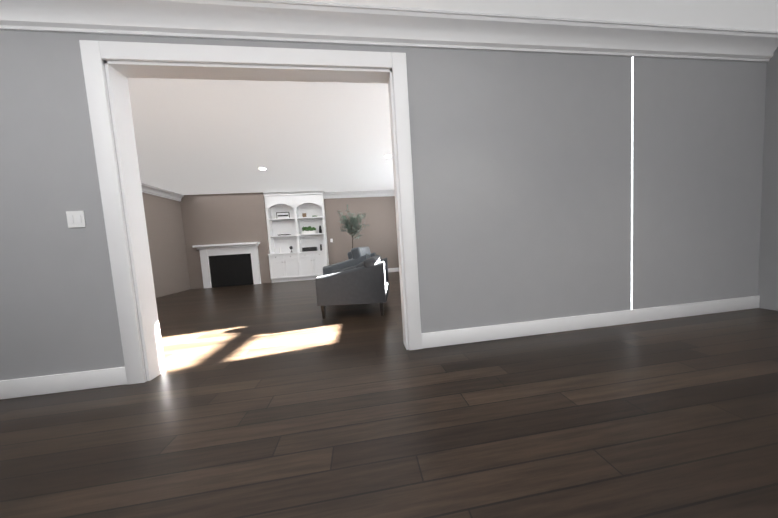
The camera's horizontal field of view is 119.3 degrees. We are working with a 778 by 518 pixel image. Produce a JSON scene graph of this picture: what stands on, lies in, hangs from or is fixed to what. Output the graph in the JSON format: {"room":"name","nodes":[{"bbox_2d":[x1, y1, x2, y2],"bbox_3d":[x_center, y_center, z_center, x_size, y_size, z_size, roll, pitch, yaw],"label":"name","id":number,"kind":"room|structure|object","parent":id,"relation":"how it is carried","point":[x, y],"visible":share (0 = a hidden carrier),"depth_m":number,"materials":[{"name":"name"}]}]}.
{"room":"empty room","nodes":[
{"label":"empty room","id":0,"kind":"room"},
{"bbox_2d":[142,192,189,297],"bbox_3d":[-5.765,-0.336,4.234,0.140,2.766,5.660,-4,4,-7],"label":"wall","id":1,"kind":"structure","parent":0,"point":[166,239],"depth_m":6.05,"materials":[{"name":"beige paint"}]},
{"bbox_2d":[180,192,271,288],"bbox_3d":[-4.887,-0.566,7.010,2.294,2.766,0.348,-4,4,-7],"label":"wall","id":2,"kind":"structure","parent":0,"point":[209,219],"depth_m":6.80,"materials":[{"name":"beige paint"}]},
{"bbox_2d":[193,242,260,287],"bbox_3d":[-4.756,0.185,6.791,1.760,1.280,0.199,-4,4,-7],"label":"mantel surround","id":3,"kind":"object","parent":2,"relation":"attached to","point":[230,264],"visible":1,"depth_m":6.86,"materials":[{"name":"white paint"}]},
{"bbox_2d":[324,196,398,267],"bbox_3d":[-2.689,-0.738,7.524,7.080,2.766,0.140,-4,4,-7],"label":"wall","id":4,"kind":"structure","parent":0,"point":[379,235],"depth_m":7.67,"materials":[{"name":"beige paint"}]},
{"bbox_2d":[0,30,766,380],"bbox_3d":[-0.206,-0.547,1.992,8.440,2.766,0.140,-4,4,-7],"label":"wall","id":5,"kind":"structure","parent":0,"point":[532,172],"depth_m":2.08,"materials":[{"name":"grey paint"}]},
{"bbox_2d":[66,211,85,227],"bbox_3d":[-2.294,-0.291,1.668,0.110,0.120,0.009,-4,4,-7],"label":"switch plate","id":6,"kind":"object","parent":5,"relation":"attached to","point":[75,219],"depth_m":1.67,"materials":[{"name":"white paint"}]},
{"bbox_2d":[79,40,421,384],"bbox_3d":[-0.951,-0.371,1.908,2.340,2.520,0.184,-4,4,-7],"label":"door frame","id":7,"kind":"structure","parent":5,"relation":"attached to","point":[119,68],"depth_m":1.76,"materials":[{"name":"white paint"}]},
{"bbox_2d":[0,268,759,399],"bbox_3d":[-0.366,0.896,0.164,9.400,0.140,15.200,-4,4,-7],"label":"baseboard","id":8,"kind":"structure","parent":5,"relation":"attached to","point":[48,384],"depth_m":2.13,"materials":[{"name":"white paint"}]},
{"bbox_2d":[0,0,777,200],"bbox_3d":[-2.425,-1.462,-0.224,13.240,0.386,15.200,-4,4,-7],"label":"crown molding","id":9,"kind":"structure","parent":5,"relation":"attached to","point":[299,21],"depth_m":1.81,"materials":[{"name":"white paint"}]},
{"bbox_2d":[0,272,777,517],"bbox_3d":[-2.458,1.145,0.067,13.600,0.080,15.500,-4,4,-7],"label":"floor","id":10,"kind":"structure","parent":0,"point":[277,400],"depth_m":1.21,"materials":[{"name":"brown wood"}]},
{"bbox_2d":[263,191,328,282],"bbox_3d":[-2.856,-0.705,7.218,1.810,2.760,0.430,-4,4,-7],"label":"built-in bookcase","id":11,"kind":"object","parent":10,"relation":"on","point":[297,235],"visible":1,"depth_m":7.18,"materials":[{"name":"white paint"}]},
{"bbox_2d":[323,246,375,274],"bbox_3d":[-0.809,0.227,4.867,0.938,0.940,0.900,-3,4,9],"label":"armchair","id":12,"kind":"object","parent":10,"relation":"on","point":[357,255],"visible":0.44,"depth_m":4.43,"materials":[{"name":"grey fabric"}]},
{"bbox_2d":[315,255,389,318],"bbox_3d":[-0.503,0.373,3.429,0.968,0.790,0.860,-3,4,3],"label":"armchair","id":13,"kind":"object","parent":10,"relation":"on","point":[366,281],"visible":1,"depth_m":3.00,"materials":[{"name":"grey fabric"}]},
{"bbox_2d":[337,204,368,247],"bbox_3d":[-0.912,-0.404,6.207,0.896,2.042,0.883,-4,4,-7],"label":"tree","id":14,"kind":"object","parent":10,"relation":"on","point":[353,220],"visible":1,"depth_m":6.09,"materials":[{"name":"green plant"}]},
{"bbox_2d":[127,0,777,194],"bbox_3d":[-2.560,-1.701,-0.173,13.740,0.100,15.640,-4,4,-7],"label":"ceiling","id":15,"kind":"structure","parent":0,"point":[195,137],"depth_m":3.14,"materials":[{"name":"white paint"}]},
{"bbox_2d":[758,47,777,310],"bbox_3d":[4.626,-0.593,-2.149,0.140,2.766,9.540,-4,4,-7],"label":"wall","id":16,"kind":"structure","parent":0,"point":[768,276],"depth_m":2.39,"materials":[{"name":"grey paint"}]},
{"label":"outside","id":17,"kind":"structure","parent":0,"visible":0},
{"bbox_2d":[631,62,632,307],"bbox_3d":[1.973,-1.264,5.334,0.020,4.500,6.300,-4,4,-7],"label":"sky","id":18,"kind":"structure","parent":17,"point":[631,190],"depth_m":2.25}
]}

